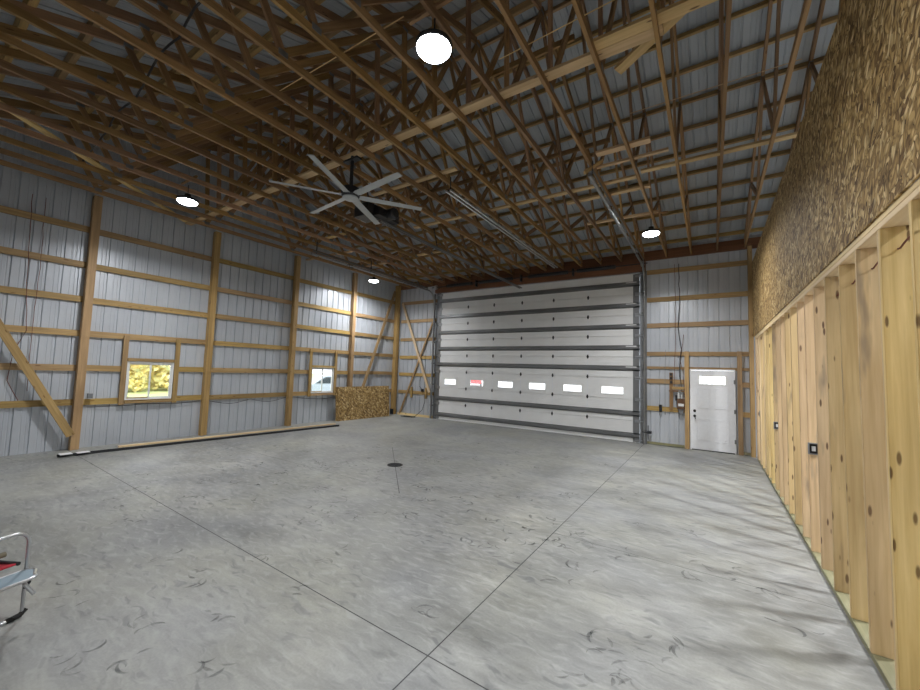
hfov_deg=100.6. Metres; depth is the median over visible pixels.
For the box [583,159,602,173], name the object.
brace
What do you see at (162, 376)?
autumn tree
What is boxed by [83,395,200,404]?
wall girt
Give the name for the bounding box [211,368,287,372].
wall girt
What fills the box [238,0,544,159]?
roof purlin
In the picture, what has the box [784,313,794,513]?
stud
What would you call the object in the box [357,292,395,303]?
wall girt
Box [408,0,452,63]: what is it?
lamp
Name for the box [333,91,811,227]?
roof purlin
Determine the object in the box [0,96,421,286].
roof truss
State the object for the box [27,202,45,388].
cable
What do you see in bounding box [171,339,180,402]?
stud
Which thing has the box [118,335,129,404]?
stud
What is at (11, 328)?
wall girt
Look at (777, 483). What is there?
stud
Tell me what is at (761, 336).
stud
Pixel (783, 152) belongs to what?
roof purlin
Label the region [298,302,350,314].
wall girt
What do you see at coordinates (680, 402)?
box
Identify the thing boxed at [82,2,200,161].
conduit
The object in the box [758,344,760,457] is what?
stud
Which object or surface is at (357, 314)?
wall girt
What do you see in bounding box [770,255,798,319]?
sheet
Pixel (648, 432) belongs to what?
lock
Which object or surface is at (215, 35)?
roof purlin
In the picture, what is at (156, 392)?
ground
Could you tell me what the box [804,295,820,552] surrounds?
stud
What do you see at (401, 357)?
wall girt
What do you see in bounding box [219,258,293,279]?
wall girt
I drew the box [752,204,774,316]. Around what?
sheet
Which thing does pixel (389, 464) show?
floor drain
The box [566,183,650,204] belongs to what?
brace
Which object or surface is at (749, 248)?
wall post
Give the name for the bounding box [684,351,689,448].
stud
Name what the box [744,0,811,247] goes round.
roof truss
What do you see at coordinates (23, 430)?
wall
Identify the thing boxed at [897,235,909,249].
wire
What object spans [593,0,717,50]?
brace
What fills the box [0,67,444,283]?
roof truss
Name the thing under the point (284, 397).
cable
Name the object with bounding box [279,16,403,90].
roof purlin
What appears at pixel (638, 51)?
brace
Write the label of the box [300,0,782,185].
roof purlin
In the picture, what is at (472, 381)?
parked car
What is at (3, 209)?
wall girt
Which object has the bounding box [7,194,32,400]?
cable
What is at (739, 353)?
stud
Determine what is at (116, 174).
roof truss
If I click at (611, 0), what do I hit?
roof purlin
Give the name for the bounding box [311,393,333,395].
window stool
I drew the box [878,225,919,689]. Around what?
stud
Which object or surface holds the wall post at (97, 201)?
on the floor
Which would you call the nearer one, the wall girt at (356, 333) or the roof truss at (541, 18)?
the roof truss at (541, 18)
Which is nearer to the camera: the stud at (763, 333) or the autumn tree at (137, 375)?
the stud at (763, 333)
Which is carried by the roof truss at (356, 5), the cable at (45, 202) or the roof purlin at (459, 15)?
the roof purlin at (459, 15)
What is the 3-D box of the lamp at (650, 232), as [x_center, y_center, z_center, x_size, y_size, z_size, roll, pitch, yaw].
[4.059,-2.556,8.116,0.349,0.485,0.574,4,-4,-27]
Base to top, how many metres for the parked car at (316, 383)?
1.519 m
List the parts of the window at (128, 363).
sash, window header, sash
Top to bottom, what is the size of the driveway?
0.010 m
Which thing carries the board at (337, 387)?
on the floor
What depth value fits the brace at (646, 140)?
5.75 m
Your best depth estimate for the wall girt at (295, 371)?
12.21 m
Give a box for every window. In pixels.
[124,358,174,399]
[311,365,334,392]
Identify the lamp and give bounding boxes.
[176,175,198,205]
[369,268,380,282]
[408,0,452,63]
[635,211,667,236]
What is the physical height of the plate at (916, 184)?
0.037 m
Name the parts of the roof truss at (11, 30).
gusset plate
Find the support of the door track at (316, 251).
attached to the door frame at (439, 297)
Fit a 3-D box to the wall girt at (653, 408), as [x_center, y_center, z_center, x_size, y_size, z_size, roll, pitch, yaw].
[5.575,1.745,10.401,0.920,0.125,0.036,-1,-5,33]
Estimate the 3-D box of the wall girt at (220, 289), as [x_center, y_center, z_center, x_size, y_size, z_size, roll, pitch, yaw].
[-5.879,-1.406,11.040,0.036,0.125,2.260,-1,-5,33]
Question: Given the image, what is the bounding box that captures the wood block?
[410,387,412,397]
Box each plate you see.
[755,178,919,336]
[757,458,895,689]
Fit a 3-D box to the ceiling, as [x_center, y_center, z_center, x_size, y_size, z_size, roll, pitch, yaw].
[0.505,-4.292,6.404,16.290,2.294,13.601,-1,-5,33]
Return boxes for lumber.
[118,423,335,447]
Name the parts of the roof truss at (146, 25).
gusset plate, gusset plate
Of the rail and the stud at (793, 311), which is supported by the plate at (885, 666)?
the stud at (793, 311)
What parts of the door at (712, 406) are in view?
raised panel, raised panel, lite frame, raised panel, raised panel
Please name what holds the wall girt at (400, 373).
attached to the wall at (669, 428)
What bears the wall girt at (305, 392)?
attached to the wall post at (297, 261)
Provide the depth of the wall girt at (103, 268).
8.93 m
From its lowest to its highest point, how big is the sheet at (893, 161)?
0.465 m
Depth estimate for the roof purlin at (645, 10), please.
6.39 m
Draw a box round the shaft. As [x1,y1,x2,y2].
[432,261,646,289]
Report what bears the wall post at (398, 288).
on the floor
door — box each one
[433,273,642,442]
[690,369,736,454]
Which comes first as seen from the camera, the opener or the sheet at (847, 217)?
the sheet at (847, 217)
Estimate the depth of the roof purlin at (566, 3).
6.63 m
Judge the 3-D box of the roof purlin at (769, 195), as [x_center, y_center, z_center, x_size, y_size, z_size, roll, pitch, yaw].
[3.290,-3.247,10.722,15.990,0.098,0.066,-1,-5,33]
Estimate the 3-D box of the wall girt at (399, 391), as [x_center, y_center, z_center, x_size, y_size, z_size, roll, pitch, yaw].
[-1.768,1.891,15.212,1.820,0.125,0.036,-1,-5,33]
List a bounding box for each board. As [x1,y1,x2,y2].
[335,387,335,420]
[336,387,336,420]
[337,387,337,420]
[338,386,388,420]
[397,412,432,417]
[647,441,684,447]
[669,373,683,409]
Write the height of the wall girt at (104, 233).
0.125 m
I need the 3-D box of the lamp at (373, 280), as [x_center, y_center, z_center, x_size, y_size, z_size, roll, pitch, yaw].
[-3.000,-2.428,13.342,0.349,0.485,0.574,4,-4,-27]
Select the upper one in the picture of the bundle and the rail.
the rail
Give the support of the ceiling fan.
hanging from the brace at (584, 60)
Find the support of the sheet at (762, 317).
on the plate at (916, 184)
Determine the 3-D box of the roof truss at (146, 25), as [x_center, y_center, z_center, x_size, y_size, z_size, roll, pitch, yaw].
[-2.173,-4.075,8.145,0.044,2.415,13.338,-1,-5,33]
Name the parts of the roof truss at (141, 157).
gusset plate, gusset plate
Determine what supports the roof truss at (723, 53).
on the beam at (732, 245)
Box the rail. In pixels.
[446,177,557,267]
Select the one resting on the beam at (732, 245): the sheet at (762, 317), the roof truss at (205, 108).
the roof truss at (205, 108)
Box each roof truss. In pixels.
[0,0,484,278]
[0,0,498,275]
[0,0,513,274]
[0,22,470,279]
[0,45,457,281]
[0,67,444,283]
[0,82,432,284]
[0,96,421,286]
[0,110,410,287]
[55,0,529,272]
[126,0,546,270]
[198,0,563,268]
[270,0,582,266]
[344,0,601,264]
[419,0,622,261]
[494,0,643,258]
[571,0,666,256]
[648,0,691,253]
[716,0,731,250]
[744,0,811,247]
[789,0,844,155]
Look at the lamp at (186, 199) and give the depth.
7.17 m
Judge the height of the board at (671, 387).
1.000 m
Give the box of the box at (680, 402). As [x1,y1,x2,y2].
[675,390,684,414]
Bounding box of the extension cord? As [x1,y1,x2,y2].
[402,401,424,417]
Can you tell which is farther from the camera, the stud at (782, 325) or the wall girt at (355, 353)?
the wall girt at (355, 353)
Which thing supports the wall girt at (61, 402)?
attached to the wall post
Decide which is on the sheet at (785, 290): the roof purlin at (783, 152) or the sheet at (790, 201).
the sheet at (790, 201)
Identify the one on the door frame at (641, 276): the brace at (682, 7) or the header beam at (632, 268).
the header beam at (632, 268)
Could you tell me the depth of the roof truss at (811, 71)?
5.83 m
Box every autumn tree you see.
[128,364,149,391]
[145,365,169,389]
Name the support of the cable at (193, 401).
hanging from the wall girt at (98, 401)
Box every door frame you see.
[433,293,440,418]
[640,271,646,442]
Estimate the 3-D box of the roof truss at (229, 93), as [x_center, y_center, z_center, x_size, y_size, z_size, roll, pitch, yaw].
[-1.198,-4.087,7.505,0.044,2.415,13.338,-1,-5,33]
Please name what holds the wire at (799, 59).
attached to the roof truss at (674, 131)
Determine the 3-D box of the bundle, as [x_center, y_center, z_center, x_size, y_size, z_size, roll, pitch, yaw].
[-5.632,2.287,9.521,0.231,0.062,6.100,-1,-5,38]
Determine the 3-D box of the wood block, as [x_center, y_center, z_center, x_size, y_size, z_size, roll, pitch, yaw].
[-1.941,1.885,15.277,0.090,0.430,0.036,-1,-5,33]
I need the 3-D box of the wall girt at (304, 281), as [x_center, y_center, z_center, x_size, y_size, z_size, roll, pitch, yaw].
[-4.568,-1.992,13.050,0.036,0.125,2.240,-1,-5,33]
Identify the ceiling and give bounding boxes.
[0,0,919,280]
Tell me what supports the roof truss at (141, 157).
on the beam at (732, 245)
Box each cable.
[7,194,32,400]
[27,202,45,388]
[114,401,196,405]
[212,397,285,403]
[674,264,675,383]
[678,264,681,390]
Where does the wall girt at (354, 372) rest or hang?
attached to the wall at (23, 430)
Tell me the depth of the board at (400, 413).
15.08 m
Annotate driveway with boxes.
[312,379,622,393]
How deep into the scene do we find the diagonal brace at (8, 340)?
7.27 m
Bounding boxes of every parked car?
[312,375,330,390]
[471,380,481,385]
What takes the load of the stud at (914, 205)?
on the plate at (885, 666)
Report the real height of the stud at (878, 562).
2.776 m
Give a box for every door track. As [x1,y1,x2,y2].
[311,242,436,417]
[588,161,646,443]
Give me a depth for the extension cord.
14.65 m
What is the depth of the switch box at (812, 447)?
4.13 m
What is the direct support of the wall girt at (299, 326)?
attached to the wall post at (297, 261)
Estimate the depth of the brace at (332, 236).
10.13 m
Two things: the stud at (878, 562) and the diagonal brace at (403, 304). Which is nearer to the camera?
the stud at (878, 562)
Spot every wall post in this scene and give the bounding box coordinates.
[68,195,102,449]
[198,231,221,435]
[284,255,300,425]
[347,273,357,386]
[390,286,400,413]
[747,246,755,457]
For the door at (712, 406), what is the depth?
9.77 m
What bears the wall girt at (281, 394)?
attached to the wall post at (206, 379)
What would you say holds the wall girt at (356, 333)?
attached to the wall at (23, 430)
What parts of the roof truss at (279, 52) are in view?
gusset plate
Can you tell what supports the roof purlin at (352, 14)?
on the roof truss at (141, 157)
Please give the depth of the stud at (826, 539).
3.79 m
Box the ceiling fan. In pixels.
[269,154,421,224]
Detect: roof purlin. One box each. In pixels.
[0,0,39,81]
[23,0,118,128]
[71,0,187,130]
[103,0,258,139]
[138,0,324,141]
[214,6,371,111]
[222,0,493,155]
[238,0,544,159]
[249,0,571,163]
[269,0,675,179]
[291,0,440,89]
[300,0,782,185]
[301,15,837,205]
[318,56,824,214]
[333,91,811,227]
[354,122,800,235]
[355,149,789,247]
[365,172,783,257]
[381,192,776,264]
[385,188,908,272]
[397,227,763,280]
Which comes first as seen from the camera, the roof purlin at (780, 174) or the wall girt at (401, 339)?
the roof purlin at (780, 174)
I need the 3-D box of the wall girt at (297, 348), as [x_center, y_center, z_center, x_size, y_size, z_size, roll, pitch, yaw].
[-4.637,0.194,12.903,0.036,0.126,2.240,-1,-5,33]
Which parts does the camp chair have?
seat, arm frame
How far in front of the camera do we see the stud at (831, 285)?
3.40 m
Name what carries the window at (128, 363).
in the wall at (23, 430)
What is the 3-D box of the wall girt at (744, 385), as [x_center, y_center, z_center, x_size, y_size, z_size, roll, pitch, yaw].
[7.107,0.993,9.460,0.210,0.125,0.036,-1,-5,33]
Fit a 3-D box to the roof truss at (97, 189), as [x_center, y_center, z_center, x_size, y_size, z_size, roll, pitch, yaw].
[-5.585,-4.033,10.383,0.044,2.415,13.338,-1,-5,33]
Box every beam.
[399,227,867,289]
[435,259,645,293]
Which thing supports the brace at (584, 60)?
on the roof truss at (106, 182)
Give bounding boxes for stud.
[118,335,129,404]
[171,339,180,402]
[307,349,312,396]
[333,351,337,394]
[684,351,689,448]
[737,351,743,455]
[755,339,757,457]
[756,338,760,459]
[758,336,762,464]
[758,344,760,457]
[760,335,764,467]
[763,331,768,474]
[763,333,766,472]
[766,330,771,477]
[768,327,774,482]
[772,324,779,489]
[776,321,783,496]
[780,317,788,504]
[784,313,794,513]
[790,308,802,524]
[797,302,810,537]
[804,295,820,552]
[813,287,833,570]
[824,276,848,593]
[838,264,868,622]
[854,247,894,659]
[877,232,897,689]
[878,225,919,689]
[908,199,919,433]
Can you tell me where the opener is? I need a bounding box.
[354,192,521,288]
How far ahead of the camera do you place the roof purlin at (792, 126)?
8.17 m
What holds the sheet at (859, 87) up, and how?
on the sheet at (847, 217)
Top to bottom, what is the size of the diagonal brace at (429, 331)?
3.697 m
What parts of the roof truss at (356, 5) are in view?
gusset plate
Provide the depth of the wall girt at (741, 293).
10.13 m
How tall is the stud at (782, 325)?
2.776 m
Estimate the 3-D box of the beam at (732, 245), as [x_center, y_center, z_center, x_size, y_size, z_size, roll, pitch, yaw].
[4.066,-2.519,11.755,15.840,0.270,0.050,-1,-5,33]
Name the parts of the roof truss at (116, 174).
gusset plate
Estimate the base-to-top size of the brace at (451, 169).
0.036 m
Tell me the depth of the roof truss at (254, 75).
5.51 m
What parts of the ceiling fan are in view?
blade, blade, blade, mounting plate, blade, blade, blade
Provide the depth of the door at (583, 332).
12.28 m
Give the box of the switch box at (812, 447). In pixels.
[808,442,817,454]
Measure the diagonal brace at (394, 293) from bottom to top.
5.040 m
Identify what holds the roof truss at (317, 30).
on the beam at (732, 245)
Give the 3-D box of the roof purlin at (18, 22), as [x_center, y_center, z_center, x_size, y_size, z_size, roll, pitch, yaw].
[-2.070,-4.165,2.566,15.990,0.111,0.104,-1,-5,33]
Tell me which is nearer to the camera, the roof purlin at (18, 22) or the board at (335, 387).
the roof purlin at (18, 22)
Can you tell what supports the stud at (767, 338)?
on the plate at (885, 666)
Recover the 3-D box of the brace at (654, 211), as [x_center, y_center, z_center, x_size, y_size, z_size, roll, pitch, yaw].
[3.531,-2.779,8.363,1.450,0.036,0.090,-1,-5,33]
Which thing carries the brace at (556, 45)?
attached to the roof truss at (146, 25)
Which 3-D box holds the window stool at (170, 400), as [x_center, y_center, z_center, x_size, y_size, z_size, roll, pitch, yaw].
[-7.218,1.310,8.855,0.060,0.050,0.890,-1,-5,33]
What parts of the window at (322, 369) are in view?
window header, sash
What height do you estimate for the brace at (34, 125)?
0.036 m
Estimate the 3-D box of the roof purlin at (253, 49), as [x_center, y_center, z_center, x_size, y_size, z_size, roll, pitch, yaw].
[-0.820,-4.746,4.484,15.990,0.111,0.104,-1,-5,33]
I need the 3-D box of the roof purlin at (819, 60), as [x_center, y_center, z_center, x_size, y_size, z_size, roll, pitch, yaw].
[1.786,-4.383,8.450,15.990,0.098,0.066,-1,-5,33]
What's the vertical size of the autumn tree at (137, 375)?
5.370 m
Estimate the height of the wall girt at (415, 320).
0.125 m
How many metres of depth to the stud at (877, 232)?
2.32 m
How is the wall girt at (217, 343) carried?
attached to the wall post at (206, 379)
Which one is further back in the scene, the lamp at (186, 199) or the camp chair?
the lamp at (186, 199)
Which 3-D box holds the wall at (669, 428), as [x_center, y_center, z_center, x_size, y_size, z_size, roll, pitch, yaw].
[3.989,-0.007,11.635,15.890,5.630,0.028,-1,-5,33]
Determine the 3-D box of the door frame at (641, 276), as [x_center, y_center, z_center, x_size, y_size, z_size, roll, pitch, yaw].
[5.172,0.312,10.761,0.170,4.850,0.050,-1,-5,33]
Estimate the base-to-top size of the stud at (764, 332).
2.776 m
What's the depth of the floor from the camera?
3.55 m
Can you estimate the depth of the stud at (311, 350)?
12.42 m
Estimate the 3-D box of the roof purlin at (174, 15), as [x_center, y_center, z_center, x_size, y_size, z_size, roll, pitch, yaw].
[-1.445,-4.455,3.525,15.990,0.111,0.104,-1,-5,33]
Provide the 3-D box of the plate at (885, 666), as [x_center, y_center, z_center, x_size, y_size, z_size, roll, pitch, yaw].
[4.466,2.316,5.021,0.140,0.040,9.200,-1,-5,33]
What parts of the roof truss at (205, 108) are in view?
gusset plate, gusset plate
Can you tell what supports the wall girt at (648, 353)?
attached to the wall at (669, 428)
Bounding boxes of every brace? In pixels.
[0,100,186,221]
[0,319,74,437]
[185,24,663,225]
[234,34,574,192]
[300,137,609,229]
[306,253,335,260]
[325,233,345,238]
[362,291,395,385]
[371,166,457,196]
[399,322,432,412]
[402,303,429,392]
[413,174,636,228]
[417,249,450,255]
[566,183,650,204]
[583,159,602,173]
[584,147,668,170]
[587,210,658,224]
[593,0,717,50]
[595,136,650,156]
[614,14,685,73]
[640,131,797,173]
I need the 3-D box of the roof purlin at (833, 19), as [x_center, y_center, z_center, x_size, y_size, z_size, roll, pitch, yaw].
[1.486,-4.610,7.996,15.990,0.098,0.066,-1,-5,33]
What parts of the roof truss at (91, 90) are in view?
gusset plate, gusset plate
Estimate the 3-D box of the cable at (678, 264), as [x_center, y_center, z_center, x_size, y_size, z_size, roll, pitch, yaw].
[5.917,-0.473,10.287,0.095,3.501,0.039,-1,-5,33]
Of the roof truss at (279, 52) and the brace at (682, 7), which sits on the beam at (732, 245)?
the roof truss at (279, 52)
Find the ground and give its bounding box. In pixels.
[127,373,330,396]
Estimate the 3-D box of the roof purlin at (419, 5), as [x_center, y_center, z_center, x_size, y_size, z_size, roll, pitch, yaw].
[-0.195,-5.036,5.442,15.990,0.111,0.104,-1,-5,33]
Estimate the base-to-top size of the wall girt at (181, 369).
0.125 m
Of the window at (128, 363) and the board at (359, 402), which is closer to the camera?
the window at (128, 363)
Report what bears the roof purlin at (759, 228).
on the roof truss at (116, 174)
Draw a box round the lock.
[642,425,651,439]
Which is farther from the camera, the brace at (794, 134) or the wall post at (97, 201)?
the wall post at (97, 201)
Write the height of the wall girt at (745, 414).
0.125 m
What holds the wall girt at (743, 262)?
attached to the wall at (669, 428)
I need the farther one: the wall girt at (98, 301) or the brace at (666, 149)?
the wall girt at (98, 301)
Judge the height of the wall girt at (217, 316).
0.126 m
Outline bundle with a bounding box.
[57,425,338,457]
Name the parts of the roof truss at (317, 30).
gusset plate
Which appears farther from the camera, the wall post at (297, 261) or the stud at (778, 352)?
the wall post at (297, 261)
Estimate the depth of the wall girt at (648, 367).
10.05 m
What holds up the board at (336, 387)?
on the floor
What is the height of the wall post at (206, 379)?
5.300 m
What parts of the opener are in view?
motor, rail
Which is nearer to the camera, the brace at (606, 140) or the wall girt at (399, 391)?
the brace at (606, 140)
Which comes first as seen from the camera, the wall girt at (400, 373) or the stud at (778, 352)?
the stud at (778, 352)
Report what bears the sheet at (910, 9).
on the sheet at (893, 161)
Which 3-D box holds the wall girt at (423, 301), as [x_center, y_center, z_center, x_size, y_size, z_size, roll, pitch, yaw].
[-1.654,-1.719,15.454,1.820,0.125,0.036,-1,-5,33]
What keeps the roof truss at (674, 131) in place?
on the beam at (732, 245)
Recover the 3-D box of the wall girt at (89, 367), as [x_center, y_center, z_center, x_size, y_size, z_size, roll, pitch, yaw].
[-7.699,0.503,8.228,0.036,0.125,0.600,-1,-6,33]
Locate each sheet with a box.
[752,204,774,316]
[753,294,770,336]
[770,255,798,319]
[773,117,807,285]
[797,155,871,292]
[804,0,905,237]
[867,78,919,222]
[901,0,919,97]
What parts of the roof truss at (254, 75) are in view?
gusset plate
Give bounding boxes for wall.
[0,119,398,456]
[396,233,858,456]
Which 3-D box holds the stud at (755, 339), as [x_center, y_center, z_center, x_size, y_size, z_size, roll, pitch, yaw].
[6.965,1.247,8.943,0.036,2.776,0.160,-1,-5,33]
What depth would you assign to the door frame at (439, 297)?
14.72 m
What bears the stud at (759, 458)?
on the plate at (885, 666)
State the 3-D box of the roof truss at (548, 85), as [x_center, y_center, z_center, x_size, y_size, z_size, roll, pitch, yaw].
[1.727,-4.123,5.587,0.044,2.415,13.338,-1,-5,33]
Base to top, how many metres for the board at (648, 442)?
0.060 m
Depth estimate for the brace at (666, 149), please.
6.03 m
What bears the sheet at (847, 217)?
on the plate at (916, 184)
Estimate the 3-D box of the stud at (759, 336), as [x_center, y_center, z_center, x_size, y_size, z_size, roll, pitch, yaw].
[6.560,1.192,8.326,0.036,2.776,0.120,-1,-5,33]
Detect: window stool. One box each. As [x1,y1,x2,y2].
[124,399,171,403]
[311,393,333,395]
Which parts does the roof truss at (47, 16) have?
gusset plate, gusset plate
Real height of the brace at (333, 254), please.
0.036 m
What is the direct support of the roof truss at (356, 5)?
on the beam at (732, 245)
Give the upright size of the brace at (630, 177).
0.036 m
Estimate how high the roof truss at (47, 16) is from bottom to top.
2.415 m
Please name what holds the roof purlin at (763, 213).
on the roof truss at (116, 174)
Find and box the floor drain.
[387,463,402,466]
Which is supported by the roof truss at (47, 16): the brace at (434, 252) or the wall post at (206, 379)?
the brace at (434, 252)
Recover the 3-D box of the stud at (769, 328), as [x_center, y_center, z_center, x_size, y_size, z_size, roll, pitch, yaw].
[5.637,1.063,6.834,0.140,2.776,0.036,-1,-5,33]
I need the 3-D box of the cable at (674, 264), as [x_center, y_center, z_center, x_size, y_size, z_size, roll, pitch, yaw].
[5.820,-0.546,10.358,0.054,3.350,0.022,-1,-5,33]
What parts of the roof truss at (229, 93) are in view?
gusset plate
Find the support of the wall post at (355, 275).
on the floor
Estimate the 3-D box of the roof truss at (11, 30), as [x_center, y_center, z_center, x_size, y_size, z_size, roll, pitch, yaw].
[-3.148,-4.063,8.784,0.044,2.415,13.338,-1,-5,33]
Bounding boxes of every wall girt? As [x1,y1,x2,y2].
[0,205,89,232]
[0,246,85,267]
[0,285,82,301]
[0,363,75,370]
[0,399,72,407]
[4,324,79,335]
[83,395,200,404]
[86,365,120,371]
[90,331,205,344]
[93,298,207,317]
[96,264,209,289]
[100,230,211,260]
[179,367,203,371]
[209,392,286,399]
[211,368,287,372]
[213,341,288,349]
[215,314,290,326]
[217,287,291,304]
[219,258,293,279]
[293,391,325,395]
[294,370,308,373]
[296,347,348,353]
[297,324,349,334]
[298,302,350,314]
[300,278,351,293]
[337,371,347,373]
[353,371,391,374]
[354,352,392,356]
[355,332,393,339]
[356,313,394,322]
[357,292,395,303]
[398,390,433,394]
[399,372,434,376]
[400,337,435,340]
[400,356,434,358]
[401,318,436,322]
[402,299,436,304]
[647,260,746,274]
[647,291,747,302]
[647,320,747,327]
[647,352,748,355]
[647,366,748,370]
[647,379,683,383]
[647,406,683,412]
[742,382,749,387]
[743,412,749,417]
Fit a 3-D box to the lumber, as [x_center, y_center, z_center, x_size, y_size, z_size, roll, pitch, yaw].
[-5.468,2.279,9.900,0.086,0.036,5.162,-1,-5,37]
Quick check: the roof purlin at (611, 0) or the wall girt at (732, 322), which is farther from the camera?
the wall girt at (732, 322)
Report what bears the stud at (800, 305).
on the plate at (885, 666)
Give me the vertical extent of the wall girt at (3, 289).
0.126 m
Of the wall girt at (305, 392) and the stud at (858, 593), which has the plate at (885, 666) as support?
the stud at (858, 593)
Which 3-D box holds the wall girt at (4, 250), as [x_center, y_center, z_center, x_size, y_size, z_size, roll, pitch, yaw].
[-8.474,-1.760,7.089,0.036,0.126,2.280,-1,-5,33]
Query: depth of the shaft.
12.32 m
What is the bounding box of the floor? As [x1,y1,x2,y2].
[0,414,888,689]
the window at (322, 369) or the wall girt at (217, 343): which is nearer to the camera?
the wall girt at (217, 343)
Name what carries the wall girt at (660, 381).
attached to the wall at (669, 428)
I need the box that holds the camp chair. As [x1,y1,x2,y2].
[0,532,37,625]
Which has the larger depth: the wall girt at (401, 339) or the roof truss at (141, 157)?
the wall girt at (401, 339)
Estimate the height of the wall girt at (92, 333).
0.125 m
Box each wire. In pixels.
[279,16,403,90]
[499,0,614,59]
[630,59,801,113]
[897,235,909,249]
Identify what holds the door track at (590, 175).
attached to the door frame at (641, 276)
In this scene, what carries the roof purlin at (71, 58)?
on the roof truss at (317, 30)
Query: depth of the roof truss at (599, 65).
5.73 m
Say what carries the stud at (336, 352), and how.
attached to the wall girt at (297, 348)
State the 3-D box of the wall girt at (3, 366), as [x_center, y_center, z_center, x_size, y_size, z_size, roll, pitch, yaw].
[-8.542,0.385,6.945,0.036,0.125,2.280,-1,-5,33]
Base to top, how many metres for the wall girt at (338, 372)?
0.125 m

